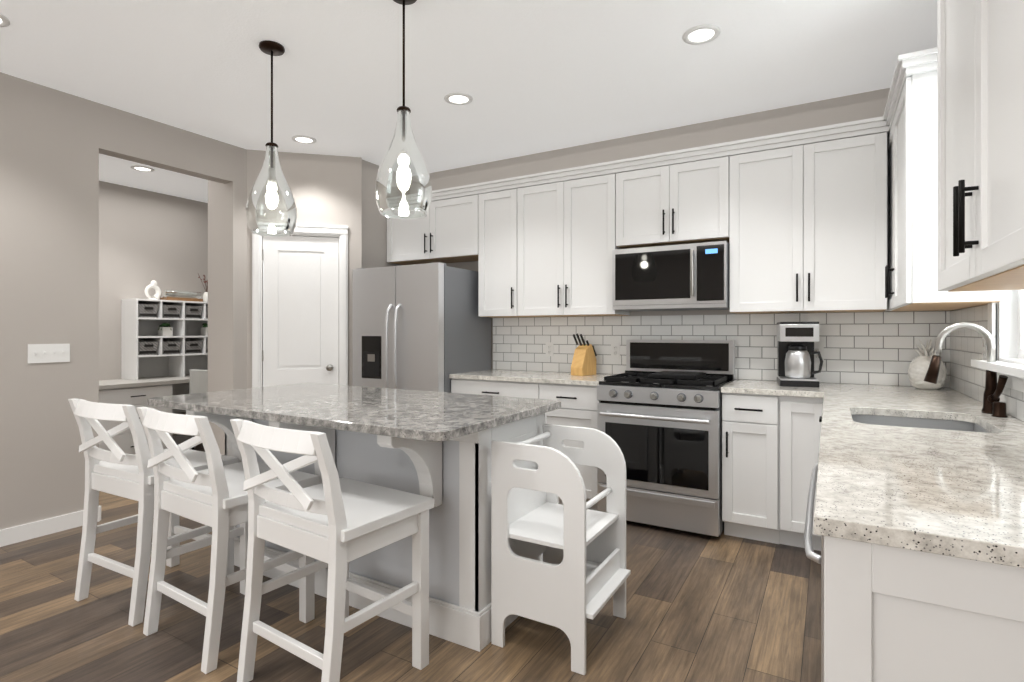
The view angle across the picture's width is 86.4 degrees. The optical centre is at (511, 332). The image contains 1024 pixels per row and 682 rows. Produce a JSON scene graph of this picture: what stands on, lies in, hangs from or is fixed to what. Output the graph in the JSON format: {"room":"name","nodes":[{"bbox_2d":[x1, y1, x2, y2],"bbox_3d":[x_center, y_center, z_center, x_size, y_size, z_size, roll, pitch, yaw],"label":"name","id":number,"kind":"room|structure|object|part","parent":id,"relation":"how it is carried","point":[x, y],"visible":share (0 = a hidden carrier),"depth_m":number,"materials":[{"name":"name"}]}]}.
{"room":"kitchen","nodes":[
{"label":"kitchen","id":0,"kind":"room"},
{"bbox_2d":[0,72,246,529],"bbox_3d":[-3.402,-0.133,2.766,0.350,2.750,8.000,0,0,30],"label":"wall","id":1,"kind":"structure","parent":0,"point":[54,143],"depth_m":3.42,"materials":[{"name":"grey paint"}]},
{"bbox_2d":[28,344,69,362],"bbox_3d":[-2.847,0.130,3.353,0.016,0.113,0.204,0,0,30],"label":"switch plate","id":2,"kind":"object","parent":1,"relation":"attached to","point":[44,353],"visible":1,"depth_m":3.35,"materials":[{"name":"white plastic"}]},
{"bbox_2d":[0,505,100,546],"bbox_3d":[-3.981,1.195,1.408,0.014,0.095,5.069,0,0,30],"label":"baseboard","id":3,"kind":"structure","parent":1,"relation":"attached to","point":[23,532],"depth_m":3.32,"materials":[{"name":"white wood"}]},
{"bbox_2d":[99,181,207,435],"bbox_3d":[-4.255,-0.133,5.286,0.120,2.750,5.100,0,0,30],"label":"wall","id":4,"kind":"structure","parent":0,"point":[146,237],"depth_m":5.75,"materials":[{"name":"grey paint"}]},
{"bbox_2d":[173,435,192,443],"bbox_3d":[-4.197,1.195,5.253,0.014,0.095,4.860,0,0,30],"label":"baseboard","id":5,"kind":"structure","parent":4,"relation":"attached to","point":[178,439],"depth_m":6.10,"materials":[{"name":"white"}]},
{"bbox_2d":[247,150,361,387],"bbox_3d":[-1.779,-0.133,4.646,0.965,2.750,0.100,0,0,-13],"label":"wall","id":6,"kind":"structure","parent":0,"point":[326,189],"depth_m":4.63,"materials":[{"name":"grey paint"}]},
{"bbox_2d":[252,222,347,387],"bbox_3d":[-1.785,0.168,4.627,0.768,2.148,0.125,0,0,-13],"label":"door frame","id":7,"kind":"structure","parent":6,"relation":"attached to","point":[334,231],"depth_m":4.57,"materials":[{"name":"white wood"}]},
{"bbox_2d":[262,236,338,386],"bbox_3d":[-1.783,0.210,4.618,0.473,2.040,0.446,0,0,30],"label":"pantry door","id":8,"kind":"structure","parent":6,"relation":"in","point":[300,309],"depth_m":4.61,"materials":[{"name":"white wood"}]},
{"bbox_2d":[362,160,409,267],"bbox_3d":[-1.214,-0.133,5.021,0.100,2.750,0.696,0,0,30],"label":"wall","id":9,"kind":"structure","parent":0,"point":[374,237],"depth_m":4.88,"materials":[{"name":"grey paint"}]},
{"bbox_2d":[0,443,820,681],"bbox_3d":[-2.032,1.292,2.027,7.600,0.100,8.700,0,0,30],"label":"floor","id":10,"kind":"structure","parent":0,"point":[707,608],"depth_m":2.29,"materials":[{"name":"brown wood"}]},
{"bbox_2d":[99,374,189,460],"bbox_3d":[-3.837,0.861,5.257,0.628,0.762,4.470,0,0,30],"label":"desk","id":11,"kind":"object","parent":10,"relation":"on","point":[139,392],"visible":0.1,"depth_m":5.18,"materials":[{"name":"grey laminate"}]},
{"bbox_2d":[121,299,207,379],"bbox_3d":[-3.527,0.072,6.117,0.298,0.814,1.392,0,0,30],"label":"cubby shelf","id":12,"kind":"object","parent":11,"relation":"on","point":[135,329],"visible":0.58,"depth_m":5.82,"materials":[{"name":"white wood"}]},
{"bbox_2d":[138,304,158,317],"bbox_3d":[-3.804,-0.216,5.616,0.252,0.135,0.185,0,0,30],"label":"basket","id":13,"kind":"object","parent":12,"relation":"in","point":[147,310],"visible":0.69,"depth_m":5.55,"materials":[{"name":"wicker"}]},
{"bbox_2d":[138,341,158,354],"bbox_3d":[-3.804,0.166,5.616,0.252,0.135,0.185,0,0,30],"label":"basket","id":14,"kind":"object","parent":12,"relation":"in","point":[147,348],"visible":0.73,"depth_m":5.55,"materials":[{"name":"wicker"}]},
{"bbox_2d":[145,280,160,299],"bbox_3d":[-3.756,-0.438,5.705,0.095,0.210,0.160,0,0,30],"label":"sculpture","id":15,"kind":"object","parent":12,"relation":"on","point":[156,288],"visible":0.83,"depth_m":5.70,"materials":[{"name":"white ceramic"}]},
{"bbox_2d":[158,323,172,335],"bbox_3d":[-3.686,-0.030,5.798,0.108,0.141,0.130,0,0,30],"label":"plant","id":16,"kind":"object","parent":12,"relation":"in","point":[165,329],"visible":1,"depth_m":5.77,"materials":[{"name":"white ceramic"}]},
{"bbox_2d":[162,305,180,317],"bbox_3d":[-3.689,-0.216,5.814,0.252,0.135,0.185,0,0,30],"label":"basket","id":17,"kind":"object","parent":12,"relation":"in","point":[170,311],"visible":0.65,"depth_m":5.75,"materials":[{"name":"wicker"}]},
{"bbox_2d":[162,341,180,353],"bbox_3d":[-3.689,0.166,5.814,0.252,0.135,0.185,0,0,30],"label":"basket","id":18,"kind":"object","parent":12,"relation":"in","point":[170,347],"visible":0.67,"depth_m":5.75,"materials":[{"name":"wicker"}]},
{"bbox_2d":[160,297,202,301],"bbox_3d":[-3.608,-0.353,5.961,0.150,0.034,0.380,0,0,30],"label":"wood tray","id":19,"kind":"object","parent":12,"relation":"on","point":[184,299],"visible":0.86,"depth_m":5.89,"materials":[{"name":"brown wood"}]},
{"bbox_2d":[162,289,200,298],"bbox_3d":[-3.608,-0.410,5.961,0.100,0.100,0.370,0,0,30],"label":"glass cylinder","id":20,"kind":"object","parent":19,"relation":"on","point":[166,293],"visible":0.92,"depth_m":5.96,"materials":[{"name":"glass"}]},
{"bbox_2d":[185,306,202,318],"bbox_3d":[-3.574,-0.216,6.012,0.252,0.135,0.185,0,0,30],"label":"basket","id":21,"kind":"object","parent":12,"relation":"in","point":[193,312],"visible":0.62,"depth_m":5.95,"materials":[{"name":"wicker"}]},
{"bbox_2d":[185,341,202,353],"bbox_3d":[-3.574,0.166,6.012,0.252,0.135,0.185,0,0,30],"label":"basket","id":22,"kind":"object","parent":12,"relation":"in","point":[191,347],"visible":0.71,"depth_m":5.95,"materials":[{"name":"wicker"}]},
{"bbox_2d":[198,274,207,301],"bbox_3d":[-3.493,-0.502,6.205,0.212,0.333,0.151,0,0,30],"label":"vase","id":23,"kind":"object","parent":12,"relation":"on","point":[205,296],"visible":0.67,"depth_m":6.17,"materials":[{"name":"white ceramic"}]},
{"bbox_2d":[201,323,207,335],"bbox_3d":[-3.455,-0.032,6.205,0.105,0.144,0.118,0,0,30],"label":"plant","id":24,"kind":"object","parent":12,"relation":"in","point":[204,330],"visible":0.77,"depth_m":6.15,"materials":[{"name":"white ceramic"}]},
{"bbox_2d":[68,398,237,626],"bbox_3d":[-1.712,0.775,2.608,0.538,0.935,0.532,0,0,30],"label":"stool","id":25,"kind":"object","parent":10,"relation":"on","point":[117,470],"visible":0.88,"depth_m":2.45,"materials":[{"name":"white wood"}]},
{"bbox_2d":[190,369,207,449],"bbox_3d":[-2.984,0.807,5.619,0.559,0.871,0.599,0,0,30],"label":"chair","id":26,"kind":"object","parent":10,"relation":"on","point":[198,381],"visible":0.04,"depth_m":5.33,"materials":[{"name":"white wood"}]},
{"bbox_2d":[136,407,318,673],"bbox_3d":[-1.192,0.775,2.296,0.545,0.935,0.536,0,0,30],"label":"stool","id":27,"kind":"object","parent":10,"relation":"on","point":[214,495],"visible":0.94,"depth_m":2.15,"materials":[{"name":"white wood"}]},
{"bbox_2d":[230,419,433,681],"bbox_3d":[-0.654,0.775,1.976,0.524,0.935,0.522,0,0,34],"label":"stool","id":28,"kind":"object","parent":10,"relation":"on","point":[334,523],"visible":1,"depth_m":1.87,"materials":[{"name":"white wood"}]},
{"bbox_2d":[164,407,548,651],"bbox_3d":[-0.772,0.802,2.681,1.688,0.881,0.905,0,0,30],"label":"kitchen island","id":29,"kind":"object","parent":10,"relation":"on","point":[436,446],"depth_m":2.23,"materials":[{"name":"grey"}]},
{"bbox_2d":[148,383,560,442],"bbox_3d":[-0.786,0.344,2.659,1.840,0.032,0.975,0,0,30],"label":"island countertop","id":30,"kind":"structure","parent":29,"relation":"on","point":[422,416],"depth_m":2.37,"materials":[{"name":"grey stone"}]},
{"bbox_2d":[353,262,490,392],"bbox_3d":[-0.785,0.352,4.668,0.916,1.780,0.820,0,0,30],"label":"fridge","id":31,"kind":"object","parent":10,"relation":"on","point":[422,327],"visible":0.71,"depth_m":4.35,"materials":[{"name":"grey metal"}]},
{"bbox_2d":[491,424,630,674],"bbox_3d":[0.218,0.837,2.268,0.425,0.810,0.470,0,0,30],"label":"tower","id":32,"kind":"object","parent":10,"relation":"on","point":[574,579],"visible":1,"depth_m":2.14,"materials":[{"name":"white wood"}]},
{"bbox_2d":[449,314,768,541],"bbox_3d":[1.046,0.559,3.728,3.185,1.366,0.655,0,0,30],"label":"countertop","id":33,"kind":"structure","parent":10,"relation":"on","point":[519,344],"depth_m":3.81,"materials":[{"name":"white"}]},
{"bbox_2d":[546,342,552,355],"bbox_3d":[0.311,0.142,4.523,0.070,0.115,0.008,0,0,30],"label":"electrical outlet","id":34,"kind":"object","parent":33,"relation":"attached to","point":[549,348],"visible":1,"depth_m":4.52,"materials":[{"name":"white plastic"}]},
{"bbox_2d":[571,333,596,375],"bbox_3d":[0.559,0.169,4.186,0.105,0.317,0.221,0,0,42],"label":"knife block","id":35,"kind":"object","parent":33,"relation":"on","point":[583,361],"visible":1,"depth_m":4.13,"materials":[{"name":"brown wood"}]},
{"bbox_2d":[611,343,619,357],"bbox_3d":[0.803,0.142,4.236,0.070,0.115,0.008,0,0,30],"label":"electrical outlet","id":36,"kind":"object","parent":33,"relation":"attached to","point":[615,350],"visible":1,"depth_m":4.23,"materials":[{"name":"white plastic"}]},
{"bbox_2d":[597,340,734,536],"bbox_3d":[1.041,0.650,3.664,0.756,1.185,0.738,0,0,30],"label":"range","id":37,"kind":"object","parent":10,"relation":"on","point":[659,413],"visible":0.96,"depth_m":3.41,"materials":[{"name":"grey metal"}]},
{"bbox_2d":[769,304,1023,681],"bbox_3d":[1.535,0.559,2.093,0.695,1.366,2.940,0,0,30],"label":"countertop","id":38,"kind":"structure","parent":10,"relation":"on","point":[892,494],"depth_m":1.14,"materials":[{"name":"white stone"}]},
{"bbox_2d":[777,322,822,386],"bbox_3d":[1.789,0.132,3.393,0.238,0.390,0.290,0,0,22],"label":"coffee maker","id":39,"kind":"object","parent":38,"relation":"on","point":[796,351],"visible":1,"depth_m":3.30,"materials":[{"name":"silver plastic"}]},
{"bbox_2d":[814,345,823,362],"bbox_3d":[1.988,0.142,3.547,0.070,0.115,0.008,0,0,30],"label":"electrical outlet","id":40,"kind":"object","parent":38,"relation":"attached to","point":[820,348],"visible":0.71,"depth_m":3.54,"materials":[{"name":"white plastic"}]},
{"bbox_2d":[908,339,946,389],"bbox_3d":[2.399,0.184,3.151,0.180,0.285,0.180,0,0,30],"label":"pineapple figurine","id":41,"kind":"object","parent":38,"relation":"on","point":[918,367],"visible":0.79,"depth_m":3.11,"materials":[{"name":"white ceramic"}]},
{"bbox_2d":[924,322,1007,413],"bbox_3d":[1.837,0.143,2.218,0.252,0.368,0.138,0,0,30],"label":"faucet","id":42,"kind":"object","parent":38,"relation":"on","point":[993,390],"visible":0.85,"depth_m":2.21,"materials":[{"name":"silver metal"}]},
{"bbox_2d":[982,337,986,359],"bbox_3d":[2.146,0.082,2.477,0.008,0.115,0.070,0,0,30],"label":"electrical outlet","id":43,"kind":"object","parent":38,"relation":"attached to","point":[984,351],"visible":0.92,"depth_m":2.47,"materials":[{"name":"white plastic"}]},
{"bbox_2d":[991,402,1007,417],"bbox_3d":[1.888,0.299,2.112,0.048,0.056,0.047,0,0,30],"label":"cap","id":44,"kind":"object","parent":38,"relation":"on","point":[999,409],"visible":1,"depth_m":2.10,"materials":[{"name":"brown metal"}]},
{"bbox_2d":[0,0,936,202],"bbox_3d":[-2.032,-1.558,2.027,7.600,0.100,8.700,0,0,30],"label":"ceiling","id":45,"kind":"structure","parent":0,"point":[530,77],"depth_m":3.07,"materials":[{"name":"white paint"}]},
{"bbox_2d":[0,14,9,26],"bbox_3d":[-2.512,-1.503,2.595,0.184,0.010,0.184,0,0,30],"label":"recessed light","id":46,"kind":"object","parent":45,"relation":"in","point":[4,21],"visible":1,"depth_m":2.64,"materials":[{"name":"white plastic"}]},
{"bbox_2d":[131,165,154,171],"bbox_3d":[-3.402,-1.503,5.022,0.184,0.010,0.184,0,0,30],"label":"recessed light","id":47,"kind":"object","parent":45,"relation":"in","point":[142,168],"visible":1,"depth_m":5.01,"materials":[{"name":"white"}]},
{"bbox_2d":[246,40,296,236],"bbox_3d":[-1.267,-1.013,2.877,0.250,0.987,0.250,0,0,30],"label":"pendant light","id":48,"kind":"object","parent":45,"relation":"hanging from","point":[271,48],"visible":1,"depth_m":2.84,"materials":[{"name":"clear glass"}]},
{"bbox_2d":[291,135,316,143],"bbox_3d":[-1.626,-1.503,4.264,0.184,0.010,0.184,0,0,30],"label":"recessed light","id":49,"kind":"object","parent":45,"relation":"in","point":[303,139],"visible":1,"depth_m":4.26,"materials":[{"name":"white plastic"}]},
{"bbox_2d":[375,0,431,219],"bbox_3d":[-0.480,-1.013,2.420,0.250,0.987,0.250,0,0,30],"label":"pendant light","id":50,"kind":"object","parent":45,"relation":"hanging from","point":[404,143],"visible":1,"depth_m":2.37,"materials":[{"name":"clear glass"}]},
{"bbox_2d":[444,92,472,104],"bbox_3d":[-0.344,-1.503,3.518,0.184,0.010,0.184,0,0,30],"label":"recessed light","id":51,"kind":"object","parent":45,"relation":"in","point":[457,98],"visible":1,"depth_m":3.51,"materials":[{"name":"white"}]},
{"bbox_2d":[682,24,720,44],"bbox_3d":[0.958,-1.503,2.760,0.184,0.010,0.184,0,0,30],"label":"recessed light","id":52,"kind":"object","parent":45,"relation":"in","point":[701,34],"visible":1,"depth_m":2.75,"materials":[{"name":"white plastic"}]},
{"bbox_2d":[410,88,951,387],"bbox_3d":[0.829,-0.133,4.308,4.388,2.750,0.120,0,0,30],"label":"wall","id":53,"kind":"structure","parent":0,"point":[856,107],"depth_m":4.02,"materials":[{"name":"grey paint"}]},
{"bbox_2d":[387,188,473,264],"bbox_3d":[-0.636,-0.907,4.900,1.012,0.528,0.325,0,0,30],"label":"upper cabinet","id":54,"kind":"object","parent":53,"relation":"attached to","point":[446,233],"depth_m":4.74,"materials":[{"name":"white wood"}]},
{"bbox_2d":[474,180,533,317],"bbox_3d":[-0.013,-0.650,4.537,0.430,1.041,0.325,0,0,30],"label":"upper cabinet","id":55,"kind":"object","parent":53,"relation":"attached to","point":[499,209],"depth_m":4.40,"materials":[{"name":"white wood"}]},
{"bbox_2d":[526,168,629,316],"bbox_3d":[0.472,-0.650,4.255,0.932,1.041,0.325,0,0,30],"label":"upper cabinet","id":56,"kind":"object","parent":53,"relation":"attached to","point":[570,217],"depth_m":4.09,"materials":[{"name":"white wood"}]},
{"bbox_2d":[614,152,717,247],"bbox_3d":[1.154,-0.894,3.858,0.766,0.553,0.325,0,0,30],"label":"upper cabinet","id":57,"kind":"object","parent":53,"relation":"attached to","point":[673,200],"depth_m":3.73,"materials":[{"name":"white wood"}]},
{"bbox_2d":[612,241,729,311],"bbox_3d":[1.120,-0.369,3.800,0.754,0.422,0.461,0,0,30],"label":"microwave","id":58,"kind":"object","parent":57,"relation":"attached to","point":[685,277],"visible":0.98,"depth_m":3.63,"materials":[{"name":"grey metal"}]},
{"bbox_2d":[718,124,873,313],"bbox_3d":[1.839,-0.650,3.460,0.938,1.041,0.325,0,0,30],"label":"upper cabinet","id":59,"kind":"object","parent":53,"relation":"attached to","point":[796,214],"depth_m":3.32,"materials":[{"name":"white wood"}]},
{"bbox_2d":[952,302,1020,364],"bbox_3d":[0.812,-0.133,0.036,0.120,2.750,7.520,0,0,30],"label":"wall","id":60,"kind":"structure","parent":0,"point":[998,327],"depth_m":2.33,"materials":[{"name":"grey paint"}]},
{"bbox_2d":[874,60,1001,311],"bbox_3d":[2.144,-0.650,2.840,0.395,1.041,1.086,0,0,30],"label":"upper cabinet","id":61,"kind":"object","parent":60,"relation":"attached to","point":[911,198],"depth_m":2.57,"materials":[{"name":"white wood"}]},
{"bbox_2d":[930,0,1023,295],"bbox_3d":[1.232,-0.650,1.204,0.325,1.041,1.040,0,0,30],"label":"upper cabinet","id":62,"kind":"object","parent":60,"relation":"attached to","point":[977,60],"depth_m":1.27,"materials":[{"name":"white wood"}]},
{"bbox_2d":[971,290,1023,391],"bbox_3d":[1.865,-0.458,1.929,0.185,1.350,1.090,0,0,30],"label":"window","id":63,"kind":"structure","parent":60,"relation":"in","point":[1008,334],"depth_m":2.30,"materials":[{"name":"white wood"}]},
{"bbox_3d":[1.914,-0.468,1.900,0.030,1.156,0.886,0,0,30],"label":"window right sash","id":64,"kind":"part","parent":63,"relation":"part of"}
]}

